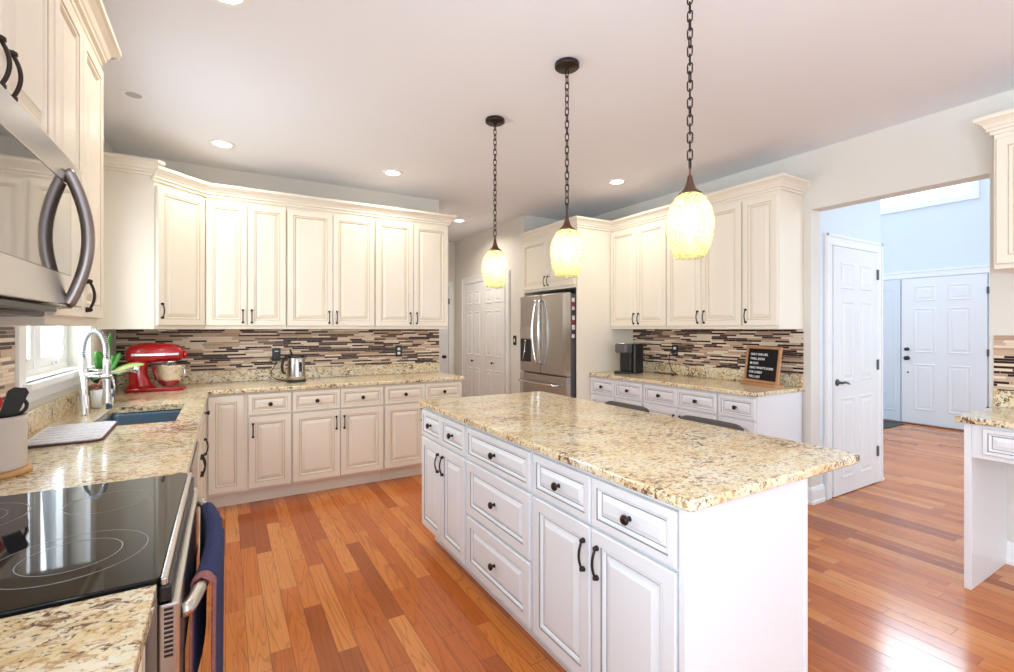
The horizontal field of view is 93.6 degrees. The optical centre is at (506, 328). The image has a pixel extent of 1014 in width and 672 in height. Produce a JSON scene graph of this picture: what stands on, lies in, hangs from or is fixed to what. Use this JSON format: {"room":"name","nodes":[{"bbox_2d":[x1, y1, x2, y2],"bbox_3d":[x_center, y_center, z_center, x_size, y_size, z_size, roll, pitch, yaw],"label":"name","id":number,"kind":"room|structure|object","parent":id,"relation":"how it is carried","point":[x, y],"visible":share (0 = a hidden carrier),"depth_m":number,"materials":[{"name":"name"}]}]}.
{"room":"kitchen","nodes":[
{"label":"kitchen","id":0,"kind":"room"},
{"bbox_2d":[20,136,114,410],"bbox_3d":[-0.277,-0.011,-1.109,0.100,2.770,11.573,0,0,-31],"label":"wall","id":1,"kind":"structure","parent":0,"point":[76,334],"depth_m":2.96,"materials":[{"name":"paint"}]},
{"bbox_2d":[0,326,14,410],"bbox_3d":[-1.800,0.175,1.574,0.010,0.372,0.877,0,0,-31],"label":"tile backsplash","id":2,"kind":"structure","parent":1,"relation":"attached to","point":[7,333],"depth_m":1.88,"materials":[{"name":"tile"}]},
{"bbox_2d":[0,0,52,140],"bbox_3d":[-1.230,-0.761,0.956,0.360,0.600,0.758,0,0,-31],"label":"upper cabinet","id":3,"kind":"object","parent":1,"relation":"attached to","point":[26,26],"visible":0.79,"depth_m":1.20,"materials":[{"name":"beige paint"}]},
{"bbox_2d":[0,84,94,316],"bbox_3d":[-1.191,-0.244,0.979,0.450,0.428,0.755,0,0,-31],"label":"microwave","id":4,"kind":"object","parent":3,"relation":"attached to","point":[47,230],"visible":1,"depth_m":1.07,"materials":[{"name":"silver metal"}]},
{"bbox_2d":[69,0,121,66],"bbox_3d":[-1.249,-1.108,1.005,0.377,0.098,2.082,0,0,-31],"label":"crown molding","id":5,"kind":"structure","parent":3,"relation":"attached to","point":[92,16],"depth_m":1.75,"materials":[{"name":"beige paint"}]},
{"bbox_2d":[27,326,67,375],"bbox_3d":[-2.436,-0.266,2.463,0.067,0.998,1.118,0,0,-31],"label":"window","id":6,"kind":"structure","parent":1,"relation":"in","point":[36,363],"depth_m":2.56,"materials":[{"name":"glass"}]},
{"bbox_2d":[0,0,103,325],"bbox_3d":[-1.588,-0.536,1.561,0.360,1.050,0.646,0,0,-31],"label":"upper cabinet","id":7,"kind":"object","parent":1,"relation":"attached to","point":[78,76],"visible":0.44,"depth_m":1.60,"materials":[{"name":"beige paint"}]},
{"bbox_2d":[15,326,95,404],"bbox_3d":[-2.338,-0.266,2.521,0.050,1.170,1.290,0,0,-31],"label":"trim","id":8,"kind":"structure","parent":1,"relation":"attached to","point":[45,386],"depth_m":2.14,"materials":[{"name":"white paint"}]},
{"bbox_2d":[115,153,438,368],"bbox_3d":[-1.958,-0.011,4.533,2.753,2.770,0.150,0,0,-31],"label":"wall","id":9,"kind":"structure","parent":0,"point":[209,174],"depth_m":4.44,"materials":[{"name":"paint"}]},
{"bbox_2d":[97,174,204,328],"bbox_3d":[-2.683,-0.529,3.659,0.613,1.063,0.613,0,0,-31],"label":"upper cabinet","id":10,"kind":"object","parent":9,"relation":"attached to","point":[154,232],"visible":1,"depth_m":3.40,"materials":[{"name":"beige paint"}]},
{"bbox_2d":[104,152,456,225],"bbox_3d":[-1.729,-1.124,4.177,2.847,0.130,0.422,0,0,-38],"label":"crown molding","id":11,"kind":"structure","parent":10,"relation":"attached to","point":[121,165],"depth_m":3.92,"materials":[{"name":"beige paint"}]},
{"bbox_2d":[205,196,285,328],"bbox_3d":[-2.228,-0.529,4.073,0.593,1.063,0.365,0,0,-31],"label":"upper cabinet","id":12,"kind":"object","parent":9,"relation":"attached to","point":[245,242],"visible":1,"depth_m":3.93,"materials":[{"name":"beige paint"}]},
{"bbox_2d":[116,329,438,373],"bbox_3d":[-1.915,0.182,4.465,2.736,0.359,0.010,0,0,-31],"label":"tile backsplash","id":13,"kind":"structure","parent":9,"relation":"attached to","point":[207,349],"depth_m":4.38,"materials":[{"name":"tile"}]},
{"bbox_2d":[272,348,280,360],"bbox_3d":[-2.103,0.234,4.342,0.070,0.116,0.009,0,0,-31],"label":"wall outlet","id":14,"kind":"object","parent":13,"relation":"attached to","point":[273,349],"visible":0.44,"depth_m":4.34,"materials":[{"name":"black plastic"}]},
{"bbox_2d":[273,352,280,359],"bbox_3d":[-2.087,0.246,4.316,0.060,0.075,0.050,0,0,-31],"label":"power adapter","id":15,"kind":"object","parent":14,"relation":"attached to","point":[276,355],"visible":1,"depth_m":4.29,"materials":[{"name":"black plastic"}]},
{"bbox_2d":[395,345,401,356],"bbox_3d":[-1.119,0.229,4.924,0.070,0.116,0.009,0,0,-31],"label":"wall outlet","id":16,"kind":"object","parent":13,"relation":"attached to","point":[398,348],"visible":1,"depth_m":4.92,"materials":[{"name":"black plastic"}]},
{"bbox_2d":[286,206,374,328],"bbox_3d":[-1.645,-0.529,4.418,0.758,1.063,0.365,0,0,-31],"label":"upper cabinet","id":17,"kind":"object","parent":9,"relation":"attached to","point":[330,256],"visible":0.98,"depth_m":4.27,"materials":[{"name":"beige paint"}]},
{"bbox_2d":[375,217,447,328],"bbox_3d":[-0.995,-0.529,4.802,0.748,1.063,0.365,0,0,-31],"label":"upper cabinet","id":18,"kind":"object","parent":9,"relation":"attached to","point":[411,257],"visible":1,"depth_m":4.66,"materials":[{"name":"beige paint"}]},
{"bbox_2d":[448,241,454,374],"bbox_3d":[-1.357,-0.011,7.378,1.420,2.770,0.120,0,0,-31],"label":"wall","id":19,"kind":"structure","parent":0,"point":[451,245],"depth_m":7.61,"materials":[{"name":"paint"}]},
{"bbox_2d":[439,299,449,372],"bbox_3d":[-1.239,0.351,7.318,0.782,2.030,0.093,0,0,-31],"label":"door","id":20,"kind":"structure","parent":19,"relation":"in","point":[443,333],"depth_m":7.48,"materials":[{"name":"white paint"}]},
{"bbox_2d":[448,281,452,373],"bbox_3d":[-1.267,0.311,7.344,0.952,2.126,0.028,0,0,-31],"label":"trim","id":21,"kind":"structure","parent":19,"relation":"attached to","point":[450,284],"depth_m":7.56,"materials":[{"name":"white paint"}]},
{"bbox_2d":[455,215,533,392],"bbox_3d":[-0.251,-0.011,6.766,0.140,2.770,2.060,0,0,-31],"label":"wall","id":22,"kind":"structure","parent":0,"point":[470,251],"depth_m":6.33,"materials":[{"name":"paint"}]},
{"bbox_2d":[465,282,482,396],"bbox_3d":[-0.501,0.349,6.981,0.061,2.030,0.595,0,0,-31],"label":"door","id":23,"kind":"structure","parent":22,"relation":"in","point":[473,292],"depth_m":6.96,"materials":[{"name":"white paint"}]},
{"bbox_2d":[462,269,509,396],"bbox_3d":[-0.329,0.303,6.730,0.028,2.141,1.407,0,0,-31],"label":"trim","id":24,"kind":"structure","parent":22,"relation":"attached to","point":[479,278],"depth_m":6.20,"materials":[{"name":"white paint"}]},
{"bbox_2d":[483,279,504,395],"bbox_3d":[-0.194,0.349,6.462,0.061,2.030,0.600,0,0,-31],"label":"door","id":25,"kind":"structure","parent":22,"relation":"in","point":[493,298],"depth_m":6.46,"materials":[{"name":"white paint"}]},
{"bbox_2d":[534,217,560,294],"bbox_3d":[0.639,-0.011,6.171,0.785,2.770,0.130,0,0,-31],"label":"wall","id":26,"kind":"structure","parent":0,"point":[538,221],"depth_m":5.97,"materials":[{"name":"paint"}]},
{"bbox_2d":[101,0,1013,241],"bbox_3d":[1.190,-1.456,1.111,5.080,0.120,13.900,0,0,-31],"label":"ceiling","id":27,"kind":"structure","parent":0,"point":[346,93],"depth_m":2.72,"materials":[{"name":"paint"}]},
{"bbox_2d":[121,90,145,99],"bbox_3d":[-2.228,-1.394,2.841,0.121,0.004,0.121,0,0,-31],"label":"recessed light","id":28,"kind":"object","parent":27,"relation":"in","point":[134,95],"visible":1,"depth_m":2.84,"materials":[{"name":"white paint"}]},
{"bbox_2d":[208,139,235,148],"bbox_3d":[-2.151,-1.393,3.596,0.184,0.006,0.184,0,0,-31],"label":"recessed light","id":29,"kind":"object","parent":27,"relation":"in","point":[222,144],"visible":1,"depth_m":3.59,"materials":[{"name":"white paint"}]},
{"bbox_2d":[211,0,249,8],"bbox_3d":[-1.171,-1.393,1.979,0.184,0.006,0.184,0,0,-31],"label":"recessed light","id":30,"kind":"object","parent":27,"relation":"in","point":[235,4],"visible":1,"depth_m":2.04,"materials":[{"name":"white paint"}]},
{"bbox_2d":[382,170,402,176],"bbox_3d":[-1.024,-1.393,4.263,0.184,0.006,0.184,0,0,-31],"label":"recessed light","id":31,"kind":"object","parent":27,"relation":"in","point":[393,173],"visible":1,"depth_m":4.26,"materials":[{"name":"white paint"}]},
{"bbox_2d":[482,115,507,287],"bbox_3d":[-0.080,-0.835,3.168,0.177,1.122,0.177,0,0,-5],"label":"pendant lamp","id":32,"kind":"object","parent":27,"relation":"hanging from","point":[494,121],"visible":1,"depth_m":3.15,"materials":[{"name":"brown glass"}]},
{"bbox_2d":[491,251,498,273],"bbox_3d":[-0.080,-0.440,3.168,0.058,0.148,0.058,0,0,-31],"label":"bulb","id":33,"kind":"object","parent":32,"relation":"attached to","point":[493,253],"depth_m":3.15,"materials":[{"name":"beige"}]},
{"bbox_2d":[550,57,583,277],"bbox_3d":[0.315,-0.835,2.501,0.177,1.122,0.177,0,0,-5],"label":"pendant lamp","id":34,"kind":"object","parent":27,"relation":"hanging from","point":[566,65],"visible":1,"depth_m":2.48,"materials":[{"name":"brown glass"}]},
{"bbox_2d":[561,231,571,258],"bbox_3d":[0.315,-0.440,2.501,0.058,0.148,0.058,0,0,-31],"label":"bulb","id":35,"kind":"object","parent":34,"relation":"attached to","point":[566,235],"depth_m":2.48,"materials":[{"name":"beige"}]},
{"bbox_2d":[607,179,626,184],"bbox_3d":[1.042,-1.393,4.521,0.184,0.006,0.184,0,0,-31],"label":"recessed light","id":36,"kind":"object","parent":27,"relation":"in","point":[614,181],"visible":1,"depth_m":4.52,"materials":[{"name":"white paint"}]},
{"bbox_2d":[666,0,714,259],"bbox_3d":[0.707,-0.835,1.839,0.177,1.122,0.177,0,0,-5],"label":"pendant lamp","id":37,"kind":"object","parent":27,"relation":"hanging from","point":[689,215],"visible":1,"depth_m":1.82,"materials":[{"name":"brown glass"}]},
{"bbox_2d":[682,195,697,233],"bbox_3d":[0.707,-0.440,1.839,0.058,0.148,0.058,0,0,-31],"label":"bulb","id":38,"kind":"object","parent":37,"relation":"attached to","point":[690,231],"depth_m":1.82,"materials":[{"name":"beige"}]},
{"bbox_2d":[199,424,1013,671],"bbox_3d":[3.285,1.424,2.351,9.950,0.100,13.900,0,0,-31],"label":"floor","id":39,"kind":"structure","parent":0,"point":[352,578],"depth_m":2.51,"materials":[{"name":"brown wood"}]},
{"bbox_2d":[0,472,208,671],"bbox_3d":[-1.066,0.915,1.053,0.738,0.917,0.753,0,0,-31],"label":"range","id":40,"kind":"object","parent":39,"relation":"on","point":[59,547],"visible":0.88,"depth_m":1.01,"materials":[{"name":"glass"}]},
{"bbox_2d":[0,473,186,618],"bbox_3d":[-1.105,0.463,1.030,0.647,0.012,0.751,0,0,-31],"label":"cooktop","id":41,"kind":"object","parent":40,"relation":"in","point":[59,547],"depth_m":1.03,"materials":[{"name":"black glass"}]},
{"bbox_2d":[189,502,224,671],"bbox_3d":[-0.772,0.777,1.236,0.066,0.502,0.510,0,0,-31],"label":"dish towel","id":42,"kind":"object","parent":40,"relation":"hanging from","point":[212,534],"visible":0.91,"depth_m":1.10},
{"bbox_2d":[138,647,144,671],"bbox_3d":[-0.736,0.934,0.415,0.660,0.880,0.665,0,0,-31],"label":"base cabinet","id":43,"kind":"object","parent":39,"relation":"on","point":[142,664],"visible":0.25,"depth_m":0.83,"materials":[{"name":"beige paint"}]},
{"bbox_2d":[0,585,156,671],"bbox_3d":[-0.743,0.478,0.412,0.645,0.032,0.667,0,0,-31],"label":"countertop","id":44,"kind":"structure","parent":43,"relation":"on","point":[108,633],"depth_m":0.72,"materials":[{"name":"stone"}]},
{"bbox_2d":[189,438,198,487],"bbox_3d":[-1.629,0.934,1.935,0.613,0.879,0.606,0,0,-31],"label":"dishwasher","id":45,"kind":"object","parent":39,"relation":"on","point":[194,463],"visible":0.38,"depth_m":2.14,"materials":[{"name":"grey metal"}]},
{"bbox_2d":[198,414,205,552],"bbox_3d":[-2.030,0.934,2.598,0.657,0.880,0.940,0,0,-31],"label":"base cabinet","id":46,"kind":"object","parent":39,"relation":"on","point":[201,459],"visible":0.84,"depth_m":2.74,"materials":[{"name":"beige paint"}]},
{"bbox_2d":[0,372,463,495],"bbox_3d":[-1.159,0.478,3.178,2.746,0.032,2.993,0,0,-31],"label":"countertop","id":47,"kind":"structure","parent":46,"relation":"on","point":[135,451],"depth_m":1.97,"materials":[{"name":"stone"}]},
{"bbox_2d":[0,463,32,479],"bbox_3d":[-1.621,0.453,1.498,0.184,0.018,0.184,0,0,-31],"label":"wooden trivet","id":48,"kind":"object","parent":47,"relation":"on","point":[26,469],"visible":0.66,"depth_m":1.49,"materials":[{"name":"beige wood"}]},
{"bbox_2d":[0,412,28,472],"bbox_3d":[-1.621,0.359,1.498,0.164,0.168,0.164,0,0,-31],"label":"utensil crock","id":49,"kind":"object","parent":48,"relation":"on","point":[13,430],"visible":0.88,"depth_m":1.49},
{"bbox_2d":[0,387,28,418],"bbox_3d":[-1.593,0.301,1.521,0.012,0.227,0.099,0,0,24],"label":"spatula","id":50,"kind":"object","parent":49,"relation":"in","point":[15,397],"visible":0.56,"depth_m":1.53,"materials":[{"name":"black plastic"}]},
{"bbox_2d":[18,399,28,414],"bbox_3d":[-1.598,0.317,1.547,0.018,0.194,0.066,0,0,30],"label":"utensil","id":51,"kind":"object","parent":49,"relation":"in","point":[26,403],"visible":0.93,"depth_m":1.57,"materials":[{"name":"black plastic"}]},
{"bbox_2d":[25,376,117,434],"bbox_3d":[-2.333,0.412,2.484,0.020,0.100,2.994,0,0,-31],"label":"granite upstand","id":52,"kind":"object","parent":47,"relation":"on","point":[45,414],"visible":0.48,"depth_m":2.35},
{"bbox_2d":[28,421,117,448],"bbox_3d":[-1.894,0.454,2.080,0.260,0.016,0.470,0,0,-33],"label":"drying mat","id":53,"kind":"object","parent":47,"relation":"on","point":[67,434],"visible":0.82,"depth_m":2.02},
{"bbox_2d":[90,379,113,407],"bbox_3d":[-2.392,0.378,2.814,0.112,0.167,0.112,0,0,-31],"label":"flower pot","id":54,"kind":"object","parent":47,"relation":"on","point":[95,395],"visible":0.47,"depth_m":2.77,"materials":[{"name":"ceramic"}]},
{"bbox_2d":[76,329,139,415],"bbox_3d":[-2.248,0.230,2.688,0.173,0.463,0.323,0,0,-14],"label":"kitchen faucet","id":55,"kind":"object","parent":47,"relation":"on","point":[83,400],"visible":1,"depth_m":2.55,"materials":[{"name":"silver metal"}]},
{"bbox_2d":[88,333,143,398],"bbox_3d":[-2.522,0.242,3.000,0.253,0.438,0.363,0,0,9],"label":"potted plant","id":56,"kind":"object","parent":47,"relation":"on","point":[98,356],"visible":0.37,"depth_m":3.00,"materials":[{"name":"green plant"}]},
{"bbox_2d":[102,409,181,425],"bbox_3d":[-1.981,0.597,2.581,0.398,0.203,0.708,0,0,-31],"label":"sink","id":57,"kind":"object","parent":47,"relation":"in","point":[144,417],"visible":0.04,"depth_m":2.85,"materials":[{"name":"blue metal"}]},
{"bbox_2d":[124,343,186,392],"bbox_3d":[-2.620,0.283,3.561,0.378,0.356,0.224,0,0,-34],"label":"stand mixer","id":58,"kind":"object","parent":47,"relation":"on","point":[169,374],"visible":0.99,"depth_m":3.51,"materials":[{"name":"red metal"}]},
{"bbox_2d":[151,364,185,385],"bbox_3d":[-2.557,0.349,3.603,0.224,0.156,0.224,0,0,-31],"label":"bowl","id":59,"kind":"object","parent":58,"relation":"on","point":[165,374],"depth_m":3.54,"materials":[{"name":"metal"}]},
{"bbox_2d":[118,362,438,386],"bbox_3d":[-1.908,0.412,4.463,2.725,0.100,0.020,0,0,-31],"label":"granite upstand","id":60,"kind":"object","parent":47,"relation":"on","point":[331,371],"visible":0.66,"depth_m":4.38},
{"bbox_2d":[271,349,305,382],"bbox_3d":[-1.942,0.318,4.208,0.374,0.288,0.217,0,0,39],"label":"electric kettle","id":61,"kind":"object","parent":47,"relation":"on","point":[296,372],"visible":1,"depth_m":4.10,"materials":[{"name":"silver metal"}]},
{"bbox_2d":[203,406,209,498],"bbox_3d":[-2.389,0.934,3.207,0.660,0.880,0.471,0,0,-31],"label":"base cabinet","id":62,"kind":"object","parent":39,"relation":"on","point":[208,411],"visible":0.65,"depth_m":3.35,"materials":[{"name":"beige paint"}]},
{"bbox_2d":[206,393,246,507],"bbox_3d":[-2.289,0.934,3.877,0.288,0.880,0.621,0,0,-31],"label":"base cabinet","id":63,"kind":"object","parent":39,"relation":"on","point":[226,424],"visible":0.8,"depth_m":3.62,"materials":[{"name":"beige paint"}]},
{"bbox_2d":[247,390,291,502],"bbox_3d":[-2.022,0.934,4.018,0.314,0.880,0.651,0,0,-31],"label":"base cabinet","id":64,"kind":"object","parent":39,"relation":"on","point":[269,414],"visible":0.99,"depth_m":3.77,"materials":[{"name":"beige paint"}]},
{"bbox_2d":[291,385,383,494],"bbox_3d":[-1.563,0.934,4.290,0.750,0.880,0.651,0,0,-31],"label":"base cabinet","id":65,"kind":"object","parent":39,"relation":"on","point":[338,433],"visible":0.99,"depth_m":4.03,"materials":[{"name":"beige paint"}]},
{"bbox_2d":[381,380,461,480],"bbox_3d":[-0.911,0.934,4.676,0.762,0.880,0.651,0,0,-31],"label":"base cabinet","id":66,"kind":"object","parent":39,"relation":"on","point":[403,434],"visible":0.52,"depth_m":4.35,"materials":[{"name":"beige paint"}]},
{"bbox_2d":[422,408,480,584],"bbox_3d":[-0.140,0.934,2.924,0.633,0.880,0.653,0,0,-31],"label":"base cabinet","id":67,"kind":"object","parent":39,"relation":"on","point":[444,440],"visible":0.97,"depth_m":2.73,"materials":[{"name":"white paint"}]},
{"bbox_2d":[467,426,549,653],"bbox_3d":[0.186,0.934,2.373,0.633,0.880,0.623,0,0,-31],"label":"base cabinet","id":68,"kind":"object","parent":39,"relation":"on","point":[500,494],"visible":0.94,"depth_m":2.17,"materials":[{"name":"white paint"}]},
{"bbox_2d":[518,292,575,397],"bbox_3d":[0.693,0.496,5.506,0.919,1.755,0.901,0,0,-31],"label":"refrigerator","id":69,"kind":"object","parent":39,"relation":"on","point":[547,344],"visible":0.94,"depth_m":5.17,"materials":[{"name":"grey metal"}]},
{"bbox_2d":[576,227,632,400],"bbox_3d":[1.073,0.157,5.161,0.804,2.435,0.020,0,0,-31],"label":"end panel","id":70,"kind":"object","parent":39,"relation":"on","point":[596,341],"visible":0.4,"depth_m":5.07,"materials":[{"name":"beige paint"}]},
{"bbox_2d":[590,376,643,405],"bbox_3d":[1.317,0.934,4.865,0.651,0.880,0.736,0,0,-31],"label":"base cabinet","id":71,"kind":"object","parent":39,"relation":"on","point":[602,390],"visible":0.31,"depth_m":4.70,"materials":[{"name":"white paint"}]},
{"bbox_2d":[605,401,648,411],"bbox_3d":[0.612,0.927,2.965,0.418,0.896,0.424,0,0,-31],"label":"bar stool","id":72,"kind":"object","parent":39,"relation":"on","point":[614,403],"visible":0.09,"depth_m":3.04,"materials":[{"name":"grey leather"}]},
{"bbox_2d":[533,452,807,671],"bbox_3d":[0.548,0.934,1.780,0.651,0.880,0.763,0,0,-31],"label":"base cabinet","id":73,"kind":"object","parent":39,"relation":"on","point":[606,552],"depth_m":1.51,"materials":[{"name":"white paint"}]},
{"bbox_2d":[419,391,859,511],"bbox_3d":[0.369,0.478,2.410,0.952,0.032,2.084,0,0,-31],"label":"countertop","id":74,"kind":"structure","parent":73,"relation":"on","point":[686,465],"depth_m":1.84,"materials":[{"name":"stone"}]},
{"bbox_2d":[643,383,718,419],"bbox_3d":[1.703,0.934,4.214,0.651,0.880,0.774,0,0,-31],"label":"base cabinet","id":75,"kind":"object","parent":39,"relation":"on","point":[676,402],"visible":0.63,"depth_m":4.04,"materials":[{"name":"white paint"}]},
{"bbox_2d":[588,371,804,396],"bbox_3d":[1.611,0.478,4.396,0.657,0.032,1.842,0,0,-31],"label":"countertop","id":76,"kind":"structure","parent":75,"relation":"on","point":[735,387],"depth_m":4.06,"materials":[{"name":"stone"}]},
{"bbox_2d":[614,343,675,375],"bbox_3d":[1.430,0.302,4.929,0.615,0.319,0.325,0,0,19],"label":"coffee maker","id":77,"kind":"object","parent":76,"relation":"on","point":[631,355],"visible":1,"depth_m":4.92,"materials":[{"name":"black plastic"}]},
{"bbox_2d":[614,370,631,373],"bbox_3d":[1.199,0.449,4.931,0.148,0.025,0.140,0,0,-35],"label":"drip tray","id":78,"kind":"object","parent":77,"relation":"on","point":[620,371],"depth_m":4.89,"materials":[{"name":"black plastic"}]},
{"bbox_2d":[643,362,802,386],"bbox_3d":[1.882,0.412,4.564,0.020,0.100,1.829,0,0,-31],"label":"granite upstand","id":79,"kind":"object","parent":76,"relation":"on","point":[788,379],"visible":0.58,"depth_m":4.49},
{"bbox_2d":[740,345,783,387],"bbox_3d":[2.078,0.302,3.894,0.090,0.320,0.385,0,0,-13],"label":"letter board","id":80,"kind":"object","parent":76,"relation":"on","point":[762,363],"visible":1,"depth_m":3.87,"materials":[{"name":"brown wood"}]},
{"bbox_2d":[679,415,743,430],"bbox_3d":[0.925,0.927,2.436,0.418,0.896,0.424,0,0,-31],"label":"bar stool","id":81,"kind":"object","parent":39,"relation":"on","point":[685,417],"visible":0.09,"depth_m":2.51,"materials":[{"name":"grey leather"}]},
{"bbox_2d":[718,392,801,442],"bbox_3d":[1.980,0.934,3.745,0.651,0.880,0.312,0,0,-31],"label":"base cabinet","id":82,"kind":"object","parent":39,"relation":"on","point":[780,415],"visible":0.45,"depth_m":3.60,"materials":[{"name":"white paint"}]},
{"bbox_2d":[883,420,904,428],"bbox_3d":[5.168,1.368,7.172,0.700,0.012,1.120,0,0,-31],"label":"doormat","id":83,"kind":"object","parent":39,"relation":"on","point":[886,424],"visible":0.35,"depth_m":6.78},
{"bbox_2d":[964,423,1013,589],"bbox_3d":[2.858,0.934,2.319,0.625,0.880,0.800,0,0,-31],"label":"desk","id":84,"kind":"object","parent":39,"relation":"on","point":[988,450],"visible":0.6,"depth_m":2.54,"materials":[{"name":"white paint"}]},
{"bbox_2d":[955,407,1013,428],"bbox_3d":[2.865,0.478,2.314,0.619,0.032,0.865,0,0,-31],"label":"countertop","id":85,"kind":"structure","parent":84,"relation":"on","point":[1001,417],"depth_m":2.50,"materials":[{"name":"stone"}]},
{"bbox_2d":[993,390,1013,407],"bbox_3d":[3.123,0.412,2.467,0.020,0.100,0.865,0,0,-31],"label":"granite upstand","id":86,"kind":"object","parent":85,"relation":"on","point":[1001,398],"visible":1,"depth_m":2.80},
{"bbox_2d":[592,89,1013,541],"bbox_3d":[3.887,-0.011,1.325,0.130,2.770,11.520,0,0,-31],"label":"wall","id":87,"kind":"structure","parent":0,"point":[945,148],"depth_m":3.32,"materials":[{"name":"paint"}]},
{"bbox_2d":[523,228,575,293],"bbox_3d":[0.789,-0.749,5.593,0.852,0.625,1.007,0,0,-31],"label":"upper cabinet","id":88,"kind":"object","parent":87,"relation":"attached to","point":[539,277],"visible":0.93,"depth_m":5.48,"materials":[{"name":"beige paint"}]},
{"bbox_2d":[520,173,811,241],"bbox_3d":[1.223,-1.108,4.717,0.630,0.098,3.002,0,0,-38],"label":"crown molding","id":89,"kind":"structure","parent":88,"relation":"attached to","point":[782,181],"depth_m":4.25,"materials":[{"name":"beige paint"}]},
{"bbox_2d":[611,218,667,328],"bbox_3d":[1.455,-0.529,4.930,0.382,1.063,0.764,0,0,-31],"label":"upper cabinet","id":90,"kind":"object","parent":87,"relation":"attached to","point":[638,252],"visible":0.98,"depth_m":4.81,"materials":[{"name":"beige paint"}]},
{"bbox_2d":[667,199,742,328],"bbox_3d":[1.845,-0.529,4.271,0.382,1.063,0.765,0,0,-31],"label":"upper cabinet","id":91,"kind":"object","parent":87,"relation":"attached to","point":[707,292],"visible":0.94,"depth_m":4.08,"materials":[{"name":"beige paint"}]},
{"bbox_2d":[633,329,803,373],"bbox_3d":[1.886,0.182,4.567,0.010,0.359,1.829,0,0,-31],"label":"tile backsplash","id":92,"kind":"structure","parent":87,"relation":"attached to","point":[717,348],"depth_m":4.43,"materials":[{"name":"tile"}]},
{"bbox_2d":[672,345,677,355],"bbox_3d":[1.709,0.219,4.846,0.009,0.116,0.070,0,0,-31],"label":"wall outlet","id":93,"kind":"object","parent":92,"relation":"attached to","point":[675,347],"visible":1,"depth_m":4.84,"materials":[{"name":"black plastic"}]},
{"bbox_2d":[743,189,802,328],"bbox_3d":[2.116,-0.529,3.813,0.382,1.063,0.295,0,0,-31],"label":"upper cabinet","id":94,"kind":"object","parent":87,"relation":"attached to","point":[773,220],"visible":1,"depth_m":3.70,"materials":[{"name":"beige paint"}]},
{"bbox_2d":[808,484,825,504],"bbox_3d":[2.446,1.309,3.788,0.201,0.130,0.075,0,0,-31],"label":"baseboard","id":95,"kind":"structure","parent":87,"relation":"attached to","point":[816,494],"depth_m":3.75,"materials":[{"name":"white paint"}]},
{"bbox_2d":[994,130,1013,272],"bbox_3d":[2.981,-0.694,2.351,0.382,0.735,0.760,0,0,-31],"label":"upper cabinet","id":96,"kind":"object","parent":87,"relation":"attached to","point":[1003,142],"visible":1,"depth_m":2.56,"materials":[{"name":"beige paint"}]},
{"bbox_2d":[973,108,1013,137],"bbox_3d":[2.956,-1.108,2.375,0.399,0.098,0.827,0,0,-31],"label":"crown molding","id":97,"kind":"structure","parent":96,"relation":"attached to","point":[1003,121],"depth_m":2.57,"materials":[{"name":"beige paint"}]},
{"bbox_2d":[994,335,1013,390],"bbox_3d":[3.128,0.200,2.470,0.010,0.322,0.865,0,0,-31],"label":"tile backsplash","id":98,"kind":"structure","parent":87,"relation":"attached to","point":[1003,345],"depth_m":2.80,"materials":[{"name":"tile"}]},
{"bbox_2d":[1006,541,1013,565],"bbox_3d":[4.747,1.309,-0.279,0.022,0.130,7.284,0,0,-31],"label":"baseboard","id":99,"kind":"structure","parent":87,"relation":"attached to","point":[1010,545],"depth_m":2.78,"materials":[{"name":"white paint"}]},
{"bbox_2d":[820,200,880,484],"bbox_3d":[2.175,-1.226,5.383,1.053,5.200,3.050,0,0,-31],"label":"wall","id":100,"kind":"structure","parent":0,"point":[862,221],"depth_m":3.98,"materials":[{"name":"paint"}]},
{"bbox_2d":[824,233,882,499],"bbox_3d":[2.977,0.301,4.069,0.972,2.146,0.028,0,0,-31],"label":"trim","id":101,"kind":"structure","parent":100,"relation":"attached to","point":[830,239],"depth_m":3.86,"materials":[{"name":"white paint"}]},
{"bbox_2d":[832,246,878,496],"bbox_3d":[2.992,0.345,4.051,0.767,2.045,0.095,0,0,-31],"label":"door","id":102,"kind":"structure","parent":100,"relation":"in","point":[855,274],"depth_m":4.04,"materials":[{"name":"white paint"}]},
{"bbox_2d":[881,178,989,420],"bbox_3d":[6.549,-1.226,5.968,0.150,5.200,6.800,0,0,-31],"label":"wall","id":103,"kind":"structure","parent":0,"point":[955,234],"depth_m":6.68,"materials":[{"name":"paint"}]},
{"bbox_2d":[883,280,900,420],"bbox_3d":[5.724,0.317,7.176,0.035,2.090,0.340,0,0,-31],"label":"door","id":104,"kind":"structure","parent":103,"relation":"in","point":[891,288],"depth_m":7.10,"materials":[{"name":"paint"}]},
{"bbox_2d":[883,419,963,431],"bbox_3d":[5.917,1.366,6.756,0.066,0.016,1.400,0,0,-31],"label":"trim","id":105,"kind":"structure","parent":103,"relation":"attached to","point":[883,419],"depth_m":6.71,"materials":[{"name":"brown wood"}]},
{"bbox_2d":[881,182,969,208],"bbox_3d":[5.781,-2.601,7.245,0.050,1.546,1.916,0,0,-31],"label":"window","id":106,"kind":"structure","parent":103,"relation":"in","point":[968,183],"depth_m":6.75,"materials":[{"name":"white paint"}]},
{"bbox_2d":[881,180,978,214],"bbox_3d":[5.714,-2.601,7.205,0.025,1.730,2.100,0,0,-31],"label":"trim","id":107,"kind":"structure","parent":103,"relation":"attached to","point":[974,186],"depth_m":6.65,"materials":[{"name":"white paint"}]},
{"bbox_2d":[883,265,989,407],"bbox_3d":[5.964,0.269,6.778,0.028,2.211,1.502,0,0,-31],"label":"trim","id":108,"kind":"structure","parent":103,"relation":"attached to","point":[982,268],"depth_m":6.57,"materials":[{"name":"white paint"}]},
{"bbox_2d":[902,273,988,429],"bbox_3d":[6.041,0.317,6.604,0.105,2.090,0.937,0,0,-31],"label":"door","id":109,"kind":"structure","parent":103,"relation":"in","point":[945,351],"depth_m":6.60,"materials":[{"name":"white paint"}]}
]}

